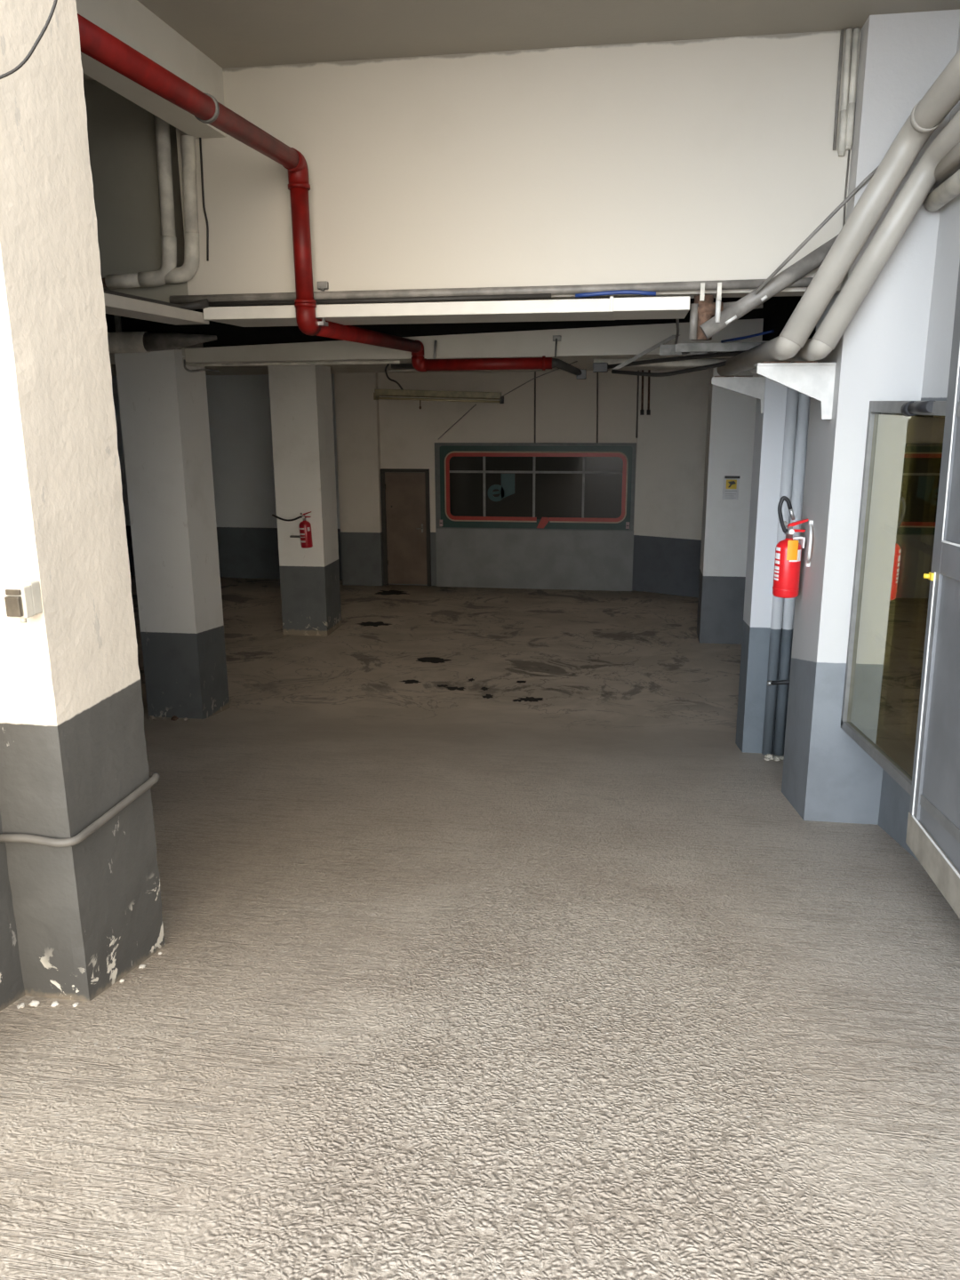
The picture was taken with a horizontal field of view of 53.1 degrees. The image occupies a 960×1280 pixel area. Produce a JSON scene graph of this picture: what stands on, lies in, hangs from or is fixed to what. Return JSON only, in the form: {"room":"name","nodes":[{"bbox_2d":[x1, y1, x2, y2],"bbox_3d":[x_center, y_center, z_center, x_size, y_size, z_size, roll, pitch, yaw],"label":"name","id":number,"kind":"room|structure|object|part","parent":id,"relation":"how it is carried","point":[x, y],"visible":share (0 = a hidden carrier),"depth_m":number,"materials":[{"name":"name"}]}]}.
{"room":"parking garage","nodes":[
{"label":"parking garage","id":0,"kind":"room"},
{"bbox_2d":[0,811,25,1011],"bbox_3d":[-1.716,-0.409,2.549,0.610,3.980,1.050,2,14,9],"label":"wall","id":1,"kind":"structure","parent":0,"point":[12,987],"depth_m":2.85,"materials":[{"name":"paint"}]},
{"bbox_2d":[112,374,342,580],"bbox_3d":[-4.559,-3.487,17.029,6.000,4.980,0.300,2,14,9],"label":"wall","id":2,"kind":"structure","parent":0,"point":[239,412],"depth_m":16.98,"materials":[{"name":"paint"}]},
{"bbox_2d":[110,340,768,375],"bbox_3d":[-1.959,-3.670,12.833,12.800,0.035,7.850,2,14,9],"label":"ceiling","id":3,"kind":"structure","parent":0,"point":[583,363],"depth_m":14.00,"materials":[{"name":"paint"}]},
{"bbox_2d":[384,363,402,389],"bbox_3d":[-1.053,-3.237,11.882,0.252,0.358,0.022,2,14,9],"label":"cable","id":4,"kind":"object","parent":3,"relation":"hanging from","point":[388,364],"visible":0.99,"depth_m":11.88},
{"bbox_2d":[373,388,503,408],"bbox_3d":[-0.511,-2.977,11.859,1.612,0.250,0.200,2,14,9],"label":"fluorescent light","id":5,"kind":"object","parent":4,"relation":"hanging from","point":[378,392],"visible":1,"depth_m":11.79,"materials":[{"name":"beige metal"}]},
{"bbox_2d":[437,404,476,439],"bbox_3d":[-0.372,-3.115,13.889,0.014,0.582,4.002,-3,14,-9],"label":"cable","id":6,"kind":"object","parent":5,"relation":"attached to","point":[475,404],"visible":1,"depth_m":13.54,"materials":[{"name":"metal"}]},
{"bbox_2d":[388,363,511,371],"bbox_3d":[-0.184,-3.379,11.893,1.890,0.094,0.240,2,14,9],"label":"tray","id":7,"kind":"object","parent":3,"relation":"attached to","point":[393,365],"visible":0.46,"depth_m":11.92,"materials":[{"name":"metal"}]},
{"bbox_2d":[390,363,414,368],"bbox_3d":[-0.196,-3.401,11.911,1.820,0.059,0.200,2,14,9],"label":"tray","id":8,"kind":"object","parent":7,"relation":"on","point":[393,365],"depth_m":11.93,"materials":[{"name":"black metal"}]},
{"bbox_2d":[184,318,763,363],"bbox_3d":[-0.156,-2.632,8.512,5.100,0.290,0.390,2,14,9],"label":"beam","id":9,"kind":"structure","parent":3,"relation":"attached to","point":[625,340],"depth_m":8.28,"materials":[{"name":"paint"}]},
{"bbox_2d":[185,360,399,367],"bbox_3d":[-1.692,-2.470,8.572,2.002,0.043,0.038,2,14,9],"label":"conduit","id":10,"kind":"object","parent":9,"relation":"attached to","point":[396,361],"visible":1,"depth_m":8.56,"materials":[{"name":"grey metal"}]},
{"bbox_2d":[593,358,728,367],"bbox_3d":[1.653,-2.336,8.090,1.388,0.090,0.070,3,14,14],"label":"conduit","id":11,"kind":"object","parent":9,"relation":"attached to","point":[692,363],"visible":0.42,"depth_m":8.08,"materials":[{"name":"metal"}]},
{"bbox_2d":[501,360,577,396],"bbox_3d":[0.702,-3.148,11.620,0.944,0.428,0.012,2,14,9],"label":"cable","id":12,"kind":"object","parent":3,"relation":"hanging from","point":[576,361],"visible":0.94,"depth_m":11.62,"materials":[{"name":"plastic"}]},
{"bbox_2d":[640,369,643,415],"bbox_3d":[2.567,-3.900,15.158,0.059,0.686,0.060,2,14,9],"label":"conduit","id":13,"kind":"object","parent":3,"relation":"hanging from","point":[642,393],"visible":1,"depth_m":15.17,"materials":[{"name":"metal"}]},
{"bbox_2d":[646,369,650,415],"bbox_3d":[2.666,-3.897,15.143,0.059,0.686,0.060,2,14,9],"label":"conduit","id":14,"kind":"object","parent":3,"relation":"hanging from","point":[649,371],"visible":1,"depth_m":15.15,"materials":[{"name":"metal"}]},
{"bbox_2d":[105,296,815,347],"bbox_3d":[-2.880,-3.041,7.823,11.540,1.350,3.040,2,14,9],"label":"ceiling","id":15,"kind":"structure","parent":0,"point":[775,312],"depth_m":9.02,"materials":[{"name":"concrete"}]},
{"bbox_2d":[107,314,216,352],"bbox_3d":[-3.671,-2.691,8.477,2.803,0.337,0.176,2,14,9],"label":"duct","id":16,"kind":"object","parent":15,"relation":"attached to","point":[118,341],"visible":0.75,"depth_m":8.31,"materials":[{"name":"metal"}]},
{"bbox_2d":[83,29,861,309],"bbox_3d":[-3.639,-2.651,5.899,11.250,1.228,0.250,2,14,9],"label":"wall","id":17,"kind":"structure","parent":0,"point":[706,159],"depth_m":5.19,"materials":[{"name":"white paint"}]},
{"bbox_2d":[101,115,176,288],"bbox_3d":[-2.206,-2.566,5.501,0.973,1.179,0.084,2,14,9],"label":"downpipe","id":18,"kind":"object","parent":17,"relation":"attached to","point":[169,239],"visible":0.84,"depth_m":5.46,"materials":[{"name":"metal"}]},
{"bbox_2d":[164,135,199,284],"bbox_3d":[-1.712,-2.433,5.459,0.249,0.771,0.084,2,14,9],"label":"downpipe","id":19,"kind":"object","parent":17,"relation":"attached to","point":[182,274],"visible":1,"depth_m":5.43,"materials":[{"name":"grey plastic"}]},
{"bbox_2d":[199,137,208,261],"bbox_3d":[-1.565,-2.529,5.451,0.024,0.710,0.012,2,14,9],"label":"cable","id":20,"kind":"object","parent":17,"relation":"attached to","point":[200,140],"visible":0.97,"depth_m":5.46,"materials":[{"name":"black plastic"}]},
{"bbox_2d":[77,13,586,379],"bbox_3d":[-0.255,-2.143,5.551,1.486,1.135,5.552,2,14,9],"label":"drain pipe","id":21,"kind":"object","parent":17,"relation":"attached to","point":[96,43],"visible":0.98,"depth_m":5.18,"materials":[{"name":"red metal"}]},
{"bbox_3d":[-0.897,-1.891,5.453,0.039,0.205,0.087,2,14,9],"label":"hanger rod","id":22,"kind":"part","parent":21,"relation":"part of","materials":[{"name":"metal"}]},
{"bbox_2d":[203,296,690,327],"bbox_3d":[-0.193,-1.913,5.608,2.749,0.078,0.593,2,14,9],"label":"fluorescent light","id":23,"kind":"object","parent":17,"relation":"attached to","point":[678,307],"visible":1,"depth_m":5.39,"materials":[{"name":"white plastic"}]},
{"bbox_2d":[208,293,551,306],"bbox_3d":[-0.625,-1.910,5.403,2.051,0.031,0.030,2,14,9],"label":"conduit","id":24,"kind":"object","parent":23,"relation":"on","point":[538,295],"visible":0.79,"depth_m":5.37,"materials":[{"name":"grey metal"}]},
{"bbox_2d":[575,289,655,297],"bbox_3d":[0.729,-1.866,5.177,0.432,0.034,0.028,2,14,10],"label":"cable","id":25,"kind":"object","parent":23,"relation":"on","point":[619,292],"visible":1,"depth_m":5.16,"materials":[{"name":"blue plastic"}]},
{"bbox_2d":[674,305,690,343],"bbox_3d":[1.292,-2.023,6.224,0.065,0.118,1.702,2,14,9],"label":"cable","id":26,"kind":"object","parent":23,"relation":"attached to","point":[677,319],"visible":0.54,"depth_m":6.61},
{"bbox_2d":[688,282,763,340],"bbox_3d":[1.328,-1.764,5.170,0.383,0.277,0.219,2,14,9],"label":"cluster","id":27,"kind":"object","parent":23,"relation":"attached to","point":[703,308],"visible":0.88,"depth_m":5.19,"materials":[{"name":"metal"}]},
{"bbox_2d":[169,277,813,303],"bbox_3d":[-0.001,-1.925,5.308,3.628,0.062,0.056,2,14,9],"label":"conduit","id":28,"kind":"object","parent":17,"relation":"attached to","point":[804,282],"visible":0.81,"depth_m":5.28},
{"bbox_2d":[832,29,844,150],"bbox_3d":[1.804,-2.766,4.838,0.020,0.545,0.016,2,14,9],"label":"conduit","id":29,"kind":"object","parent":17,"relation":"attached to","point":[842,30],"visible":1,"depth_m":4.83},
{"bbox_2d":[837,28,852,156],"bbox_3d":[1.839,-2.750,4.837,0.043,0.576,0.039,2,14,9],"label":"conduit","id":30,"kind":"object","parent":17,"relation":"attached to","point":[844,113],"visible":1,"depth_m":4.83,"materials":[{"name":"grey plastic"}]},
{"bbox_2d":[842,149,850,226],"bbox_3d":[1.887,-2.318,4.952,0.015,0.380,0.010,2,14,9],"label":"cable","id":31,"kind":"object","parent":17,"relation":"attached to","point":[849,150],"visible":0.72,"depth_m":4.94,"materials":[{"name":"grey plastic"}]},
{"bbox_2d":[845,27,859,150],"bbox_3d":[1.872,-2.764,4.828,0.039,0.545,0.039,2,14,9],"label":"conduit","id":32,"kind":"object","parent":17,"relation":"attached to","point":[851,107],"visible":1,"depth_m":4.82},
{"bbox_2d":[0,575,959,1279],"bbox_3d":[-3.705,1.838,2.625,12.400,1.906,31.000,2,14,9],"label":"floor","id":33,"kind":"structure","parent":0,"point":[444,984],"depth_m":2.99,"materials":[{"name":"concrete"}]},
{"bbox_2d":[16,1002,24,1008],"bbox_3d":[-1.367,1.091,2.861,0.021,0.010,0.021,-9,17,-32],"label":"flake","id":34,"kind":"object","parent":33,"relation":"on","point":[21,1005],"visible":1,"depth_m":2.86,"materials":[{"name":"white paint"}]},
{"bbox_2d":[28,1000,39,1006],"bbox_3d":[-1.335,1.089,2.877,0.031,0.015,0.026,2,14,9],"label":"flake","id":35,"kind":"object","parent":33,"relation":"on","point":[33,1003],"visible":1,"depth_m":2.87,"materials":[{"name":"white paint"}]},
{"bbox_2d":[50,1000,59,1007],"bbox_3d":[-1.275,1.091,2.878,0.023,0.012,0.023,8,16,31],"label":"flake","id":36,"kind":"object","parent":33,"relation":"on","point":[54,1004],"visible":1,"depth_m":2.87,"materials":[{"name":"white paint"}]},
{"bbox_2d":[0,0,165,1001],"bbox_3d":[-1.266,-0.567,2.758,0.229,3.780,0.479,2,14,9],"label":"pillar","id":37,"kind":"structure","parent":33,"relation":"on","point":[88,913],"depth_m":2.74,"materials":[{"name":"paint"}]},
{"bbox_2d":[4,580,42,623],"bbox_3d":[-1.222,-0.101,2.574,0.053,0.105,0.093,2,14,9],"label":"light switch","id":38,"kind":"object","parent":37,"relation":"attached to","point":[23,600],"visible":1,"depth_m":2.54,"materials":[{"name":"white plastic"}]},
{"bbox_2d":[0,0,57,79],"bbox_3d":[-1.138,-1.423,2.267,0.373,0.224,0.011,2,14,10],"label":"cable","id":39,"kind":"object","parent":37,"relation":"attached to","point":[51,14],"visible":1,"depth_m":2.26,"materials":[{"name":"grey plastic"}]},
{"bbox_2d":[0,772,159,847],"bbox_3d":[-1.245,0.519,3.027,0.255,0.031,0.542,2,14,9],"label":"conduit","id":40,"kind":"object","parent":37,"relation":"attached to","point":[28,838],"visible":1,"depth_m":2.81,"materials":[{"name":"grey plastic"}]},
{"bbox_2d":[114,349,229,719],"bbox_3d":[-2.932,-0.911,9.283,0.571,3.610,0.621,2,14,9],"label":"pillar","id":41,"kind":"structure","parent":33,"relation":"on","point":[164,405],"depth_m":9.02,"materials":[{"name":"paint"}]},
{"bbox_2d":[109,343,203,366],"bbox_3d":[-5.540,-2.753,9.316,5.850,0.220,0.460,2,14,9],"label":"beam","id":42,"kind":"structure","parent":41,"relation":"attached to","point":[111,355],"depth_m":8.77,"materials":[{"name":"paint"}]},
{"bbox_2d":[183,359,219,372],"bbox_3d":[-2.523,-2.482,8.703,0.309,0.113,0.045,-4,14,-14],"label":"cable","id":43,"kind":"object","parent":41,"relation":"attached to","point":[184,360],"visible":1,"depth_m":8.69,"materials":[{"name":"plastic"}]},
{"bbox_2d":[171,715,178,720],"bbox_3d":[-2.926,0.754,9.218,0.075,0.060,0.069,2,14,9],"label":"rubble piece","id":44,"kind":"object","parent":33,"relation":"on","point":[174,717],"visible":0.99,"depth_m":9.20,"materials":[{"name":"stone"}]},
{"bbox_2d":[267,365,341,636],"bbox_3d":[-2.344,-1.844,13.013,0.632,3.610,0.662,2,14,9],"label":"pillar","id":45,"kind":"structure","parent":33,"relation":"on","point":[300,396],"depth_m":12.72,"materials":[{"name":"paint"}]},
{"bbox_2d":[272,511,312,548],"bbox_3d":[-2.478,-1.456,12.670,0.536,0.481,0.157,0,14,0],"label":"fire extinguisher","id":46,"kind":"object","parent":45,"relation":"attached to","point":[305,526],"visible":1,"depth_m":12.63,"materials":[{"name":"metal"}]},
{"bbox_2d":[289,535,300,537],"bbox_3d":[-2.449,-1.376,12.779,0.145,0.025,0.055,2,14,9],"label":"wall bracket","id":47,"kind":"object","parent":45,"relation":"attached to","point":[291,536],"visible":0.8,"depth_m":12.76,"materials":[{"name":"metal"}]},
{"bbox_2d":[334,372,383,585],"bbox_3d":[-2.014,-2.696,16.419,0.706,3.610,0.441,2,14,9],"label":"pillar","id":48,"kind":"structure","parent":33,"relation":"on","point":[357,417],"depth_m":16.18,"materials":[{"name":"paint"}]},
{"bbox_2d":[357,621,391,626],"bbox_3d":[-1.517,-0.226,13.754,0.560,0.017,0.316,2,14,9],"label":"grime patch","id":49,"kind":"object","parent":33,"relation":"on","point":[369,623],"visible":1,"depth_m":13.73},
{"bbox_2d":[375,590,410,594],"bbox_3d":[-1.440,-0.788,16.005,0.638,0.021,0.456,2,14,9],"label":"grime patch","id":50,"kind":"object","parent":33,"relation":"on","point":[390,592],"visible":1,"depth_m":15.95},
{"bbox_2d":[400,680,421,683],"bbox_3d":[-0.788,0.475,10.923,0.192,0.009,0.212,-12,18,-40],"label":"grime patch","id":51,"kind":"object","parent":33,"relation":"on","point":[405,681],"visible":1,"depth_m":10.93,"materials":[{"name":"black"}]},
{"bbox_2d":[416,656,450,663],"bbox_3d":[-0.575,0.251,11.820,0.455,0.015,0.271,2,14,9],"label":"grime patch","id":52,"kind":"object","parent":33,"relation":"on","point":[433,660],"visible":1,"depth_m":11.82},
{"bbox_2d":[437,684,447,687],"bbox_3d":[-0.414,0.514,10.756,0.143,0.005,0.102,2,14,9],"label":"grime patch","id":53,"kind":"object","parent":33,"relation":"on","point":[438,685],"visible":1,"depth_m":10.76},
{"bbox_2d":[444,686,464,690],"bbox_3d":[-0.276,0.539,10.654,0.247,0.007,0.152,2,14,9],"label":"grime patch","id":54,"kind":"object","parent":33,"relation":"on","point":[456,687],"visible":1,"depth_m":10.65,"materials":[{"name":"black"}]},
{"bbox_2d":[482,694,493,698],"bbox_3d":[0.082,0.608,10.368,0.130,0.007,0.173,2,14,9],"label":"grime patch","id":55,"kind":"object","parent":33,"relation":"on","point":[487,696],"visible":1,"depth_m":10.36,"materials":[{"name":"black"}]},
{"bbox_2d":[518,696,543,702],"bbox_3d":[0.538,0.633,10.256,0.283,0.010,0.176,2,14,9],"label":"grime patch","id":56,"kind":"object","parent":33,"relation":"on","point":[527,699],"visible":1,"depth_m":10.26,"materials":[{"name":"black"}]},
{"bbox_2d":[696,367,758,644],"bbox_3d":[3.261,-1.724,12.397,0.710,3.610,0.600,2,14,9],"label":"pillar","id":57,"kind":"structure","parent":33,"relation":"on","point":[731,423],"depth_m":12.17,"materials":[{"name":"paint"}]},
{"bbox_2d":[722,475,740,499],"bbox_3d":[3.147,-1.906,12.044,0.200,0.295,0.022,2,14,9],"label":"warning sign","id":58,"kind":"object","parent":57,"relation":"attached to","point":[731,484],"visible":1,"depth_m":12.04,"materials":[{"name":"paper"}]},
{"bbox_3d":[3.146,-1.949,12.030,0.130,0.115,0.007,2,14,9],"label":"yellow panel","id":59,"kind":"part","parent":58,"relation":"part of","materials":[{"name":"yellow plastic"}]},
{"bbox_2d":[764,753,773,759],"bbox_3d":[2.349,0.950,7.815,0.068,0.050,0.080,2,14,9],"label":"rubble piece","id":60,"kind":"object","parent":33,"relation":"on","point":[769,756],"visible":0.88,"depth_m":7.79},
{"bbox_2d":[735,374,810,754],"bbox_3d":[2.529,-0.561,7.955,0.575,3.510,0.500,2,14,9],"label":"pillar","id":61,"kind":"structure","parent":33,"relation":"on","point":[770,425],"depth_m":7.79,"materials":[{"name":"paint"}]},
{"bbox_2d":[611,335,764,369],"bbox_3d":[1.766,-2.236,7.398,1.500,0.260,0.700,2,14,9],"label":"cable tray","id":62,"kind":"object","parent":61,"relation":"attached to","point":[679,348],"visible":0.63,"depth_m":7.09,"materials":[{"name":"metal"}]},
{"bbox_2d":[611,360,726,376],"bbox_3d":[1.622,-2.197,7.710,1.309,0.156,0.074,12,18,40],"label":"cable","id":63,"kind":"object","parent":62,"relation":"hanging from","point":[722,364],"visible":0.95,"depth_m":7.81,"materials":[{"name":"black rubber"}]},
{"bbox_2d":[608,350,746,368],"bbox_3d":[1.638,-2.192,7.471,0.096,0.112,1.793,-10,17,-35],"label":"cable","id":64,"kind":"object","parent":62,"relation":"attached to","point":[735,353],"visible":0.7,"depth_m":7.57,"materials":[{"name":"black rubber"}]},
{"bbox_2d":[592,362,607,372],"bbox_3d":[1.018,-2.301,8.118,0.120,0.075,0.140,2,14,9],"label":"junction box","id":65,"kind":"object","parent":64,"relation":"attached to","point":[597,367],"visible":1,"depth_m":8.05,"materials":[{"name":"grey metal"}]},
{"bbox_3d":[1.987,-2.293,7.577,1.120,0.080,0.040,2,14,9],"label":"rail","id":66,"kind":"part","parent":62,"relation":"part of","materials":[{"name":"metal"}]},
{"bbox_3d":[1.952,-2.151,7.050,1.020,0.060,0.050,2,14,9],"label":"rail","id":67,"kind":"part","parent":62,"relation":"part of","materials":[{"name":"metal"}]},
{"bbox_2d":[710,376,765,413],"bbox_3d":[2.030,-1.924,7.538,0.440,0.283,0.160,2,14,9],"label":"bracket","id":68,"kind":"object","parent":61,"relation":"attached to","point":[754,387],"visible":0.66,"depth_m":7.45,"materials":[{"name":"white metal"}]},
{"bbox_3d":[2.029,-2.048,7.507,0.440,0.012,0.160,2,14,9],"label":"shelf plate","id":69,"kind":"part","parent":68,"relation":"part of","materials":[{"name":"white paint"}]},
{"bbox_2d":[761,387,798,754],"bbox_3d":[2.397,-0.595,7.665,0.084,3.221,0.084,2,14,9],"label":"downpipe","id":70,"kind":"object","parent":61,"relation":"attached to","point":[792,396],"visible":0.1,"depth_m":7.71,"materials":[{"name":"paint"}]},
{"bbox_2d":[773,392,809,755],"bbox_3d":[2.485,-0.592,7.651,0.080,3.221,0.080,2,14,9],"label":"downpipe","id":71,"kind":"object","parent":61,"relation":"attached to","point":[804,404],"visible":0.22,"depth_m":7.70,"materials":[{"name":"metal"}]},
{"bbox_2d":[773,756,780,760],"bbox_3d":[2.392,0.958,7.740,0.058,0.044,0.059,-13,19,-41],"label":"rubble piece","id":72,"kind":"object","parent":33,"relation":"on","point":[776,758],"visible":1,"depth_m":7.72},
{"bbox_2d":[781,9,959,824],"bbox_3d":[2.236,-0.813,5.523,0.590,4.680,0.830,2,14,9],"label":"pillar","id":73,"kind":"structure","parent":33,"relation":"on","point":[880,356],"depth_m":5.07,"materials":[{"name":"paint"}]},
{"bbox_2d":[699,233,839,338],"bbox_3d":[1.536,-1.854,5.058,0.724,0.508,0.085,2,14,9],"label":"duct","id":74,"kind":"object","parent":73,"relation":"attached to","point":[813,260],"visible":0.82,"depth_m":5.03,"materials":[{"name":"grey metal"}]},
{"bbox_2d":[753,165,879,294],"bbox_3d":[1.706,-2.073,4.871,0.577,0.588,0.024,4,15,16],"label":"rod","id":75,"kind":"object","parent":74,"relation":"on","point":[871,174],"visible":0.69,"depth_m":4.87,"materials":[{"name":"grey metal"}]},
{"bbox_2d":[772,496,808,598],"bbox_3d":[1.871,-0.565,5.816,0.159,0.611,0.161,-14,19,-43],"label":"fire extinguisher","id":76,"kind":"object","parent":73,"relation":"hanging from","point":[788,551],"visible":1,"depth_m":5.78,"materials":[{"name":"metal"}]},
{"bbox_3d":[1.913,-0.702,5.782,0.120,0.053,0.022,0,14,1],"label":"lever","id":77,"kind":"part","parent":76,"relation":"part of","materials":[{"name":"red metal"}]},
{"bbox_3d":[1.905,-0.661,5.793,0.105,0.018,0.022,0,14,1],"label":"carry handle","id":78,"kind":"part","parent":76,"relation":"part of","materials":[{"name":"red metal"}]},
{"bbox_2d":[754,360,836,419],"bbox_3d":[1.710,-1.364,5.257,0.405,0.303,0.160,2,14,9],"label":"bracket","id":79,"kind":"object","parent":73,"relation":"attached to","point":[815,380],"visible":1,"depth_m":5.17,"materials":[{"name":"white metal"}]},
{"bbox_3d":[1.709,-1.497,5.224,0.405,0.012,0.160,2,14,9],"label":"shelf plate","id":80,"kind":"part","parent":79,"relation":"part of","materials":[{"name":"white paint"}]},
{"bbox_2d":[716,48,959,375],"bbox_3d":[1.825,-2.174,5.123,0.614,1.354,5.788,0,14,0],"label":"pipe","id":81,"kind":"object","parent":79,"relation":"on","point":[929,113],"visible":0.98,"depth_m":4.68,"materials":[{"name":"plastic"}]},
{"bbox_2d":[720,329,774,343],"bbox_3d":[1.855,-2.111,6.684,0.018,0.058,0.501,-8,16,-27],"label":"cable","id":82,"kind":"object","parent":81,"relation":"attached to","point":[772,331],"visible":1,"depth_m":6.66,"materials":[{"name":"blue plastic"}]},
{"bbox_2d":[805,520,813,566],"bbox_3d":[1.930,-0.558,5.623,0.023,0.270,0.128,3,14,14],"label":"bracket","id":83,"kind":"object","parent":73,"relation":"attached to","point":[811,522],"visible":1,"depth_m":5.59,"materials":[{"name":"white metal"}]},
{"bbox_2d":[905,261,959,919],"bbox_3d":[1.659,-0.390,2.666,0.086,3.126,2.523,2,14,8],"label":"door","id":84,"kind":"structure","parent":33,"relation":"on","point":[936,768],"depth_m":3.71,"materials":[{"name":"grey paint"}]},
{"bbox_3d":[1.659,1.014,2.939,0.054,0.140,2.350,2,11,9],"label":"rail","id":85,"kind":"part","parent":84,"relation":"part of","materials":[{"name":"grey metal"}]},
{"bbox_3d":[1.637,0.437,2.856,0.004,1.025,2.195,2,11,9],"label":"edge trim","id":86,"kind":"part","parent":84,"relation":"part of","materials":[{"name":"silver metal"}]},
{"bbox_3d":[1.661,-0.122,2.717,0.050,0.125,2.140,2,11,9],"label":"rail","id":87,"kind":"part","parent":84,"relation":"part of","materials":[{"name":"grey metal"}]},
{"bbox_3d":[1.637,-0.975,2.558,0.004,1.610,2.140,2,11,9],"label":"edge trim","id":88,"kind":"part","parent":84,"relation":"part of","materials":[{"name":"white metal"}]},
{"bbox_2d":[377,369,639,585],"bbox_3d":[0.408,-3.253,15.972,4.350,4.980,0.300,2,14,9],"label":"wall","id":89,"kind":"structure","parent":0,"point":[565,404],"depth_m":15.70,"materials":[{"name":"paint"}]},
{"bbox_2d":[379,468,431,586],"bbox_3d":[-1.266,-1.902,16.361,0.830,1.990,0.120,2,14,9],"label":"door","id":90,"kind":"structure","parent":89,"relation":"in","point":[405,505],"depth_m":16.35,"materials":[{"name":"brown paint"}]},
{"bbox_2d":[534,371,535,442],"bbox_3d":[0.890,-3.772,15.592,0.033,1.125,0.028,2,14,9],"label":"conduit","id":91,"kind":"object","parent":89,"relation":"attached to","point":[534,372],"visible":1,"depth_m":15.58,"materials":[{"name":"black metal"}]},
{"bbox_2d":[434,442,636,531],"bbox_3d":[0.887,-2.532,15.878,3.310,1.420,0.078,2,14,9],"label":"window","id":92,"kind":"structure","parent":89,"relation":"in","point":[563,486],"depth_m":15.87,"materials":[{"name":"clear glass"}]},
{"bbox_2d":[596,372,598,442],"bbox_3d":[1.886,-3.740,15.439,0.044,1.125,0.024,2,14,9],"label":"conduit","id":93,"kind":"object","parent":89,"relation":"attached to","point":[596,372],"visible":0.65,"depth_m":15.43,"materials":[{"name":"black metal"}]},
{"bbox_2d":[635,370,639,438],"bbox_3d":[2.513,-3.758,15.333,0.038,1.045,0.028,2,14,9],"label":"conduit","id":94,"kind":"object","parent":89,"relation":"attached to","point":[637,392],"visible":1,"depth_m":15.33,"materials":[{"name":"black plastic"}]},
{"bbox_2d":[82,0,959,80],"bbox_3d":[-2.451,-4.291,9.496,12.800,0.200,14.100,2,14,9],"label":"ceiling","id":95,"kind":"structure","parent":0,"point":[231,33],"depth_m":4.67,"materials":[{"name":"paint"}]},
{"bbox_2d":[75,0,226,138],"bbox_3d":[-1.719,-2.656,4.048,0.189,0.345,2.700,2,14,9],"label":"beam","id":96,"kind":"structure","parent":95,"relation":"attached to","point":[130,21],"depth_m":4.61,"materials":[{"name":"paint"}]},
{"bbox_2d":[435,528,633,591],"bbox_3d":[0.897,-1.358,16.174,3.315,1.000,0.070,2,14,9],"label":"wall","id":97,"kind":"structure","parent":0,"point":[535,559],"depth_m":16.14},
{"bbox_2d":[632,368,710,597],"bbox_3d":[3.326,-3.074,15.183,1.948,4.980,0.318,9,17,33],"label":"wall","id":98,"kind":"structure","parent":0,"point":[671,452],"depth_m":15.34,"materials":[{"name":"paint"}]},
{"bbox_2d":[877,21,959,861],"bbox_3d":[2.404,-0.287,3.202,0.840,4.580,3.820,2,14,9],"label":"wall","id":99,"kind":"structure","parent":0,"point":[894,800],"depth_m":4.72,"materials":[{"name":"paint"}]},
{"bbox_2d":[748,110,959,373],"bbox_3d":[1.954,-2.013,4.762,0.542,1.204,5.030,-1,14,-1],"label":"pipe","id":100,"kind":"object","parent":99,"relation":"attached to","point":[921,180],"visible":0.91,"depth_m":4.70,"materials":[{"name":"plastic"}]},
{"bbox_2d":[840,400,959,843],"bbox_3d":[1.995,-0.109,4.172,0.255,1.830,2.168,2,14,9],"label":"window","id":101,"kind":"structure","parent":99,"relation":"in","point":[901,470],"depth_m":4.52,"materials":[{"name":"clear glass"}]},
{"bbox_2d":[900,400,935,416],"bbox_3d":[1.881,-0.989,4.114,0.069,0.070,0.344,2,14,9],"label":"door closer","id":102,"kind":"object","parent":101,"relation":"attached to","point":[908,409],"depth_m":4.11,"materials":[{"name":"grey metal"}]},
{"bbox_2d":[923,141,959,211],"bbox_3d":[2.126,-2.088,4.127,0.095,0.259,1.175,2,14,9],"label":"pipe","id":103,"kind":"object","parent":99,"relation":"attached to","point":[947,184],"visible":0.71,"depth_m":4.43,"materials":[{"name":"plastic"}]},
{"bbox_3d":[-5.474,-0.198,3.862,8.400,4.980,0.200,2,14,9],"label":"wall","id":104,"kind":"structure","parent":0,"visible":0},
{"bbox_2d":[104,293,208,325],"bbox_3d":[-1.894,-1.572,4.400,0.216,0.059,2.600,2,14,9],"label":"cable tray","id":105,"kind":"object","parent":104,"relation":"attached to","point":[116,305],"visible":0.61,"depth_m":5.02,"materials":[{"name":"white metal"}]},
{"bbox_2d":[103,288,209,310],"bbox_3d":[-1.830,-1.629,4.360,0.176,0.079,2.510,2,14,9],"label":"conduit","id":106,"kind":"object","parent":105,"relation":"on","point":[204,303],"visible":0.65,"depth_m":5.36,"materials":[{"name":"grey metal"}]},
{"bbox_3d":[3.662,-1.914,10.522,0.680,4.980,11.380,2,14,9],"label":"wall","id":107,"kind":"structure","parent":0,"visible":0},
{"bbox_2d":[767,680,789,685],"bbox_3d":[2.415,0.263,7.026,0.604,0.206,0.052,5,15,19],"label":"clamp","id":108,"kind":"object","parent":107,"relation":"attached to","point":[780,682],"visible":0.3,"depth_m":7.10,"materials":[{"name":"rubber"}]}
]}

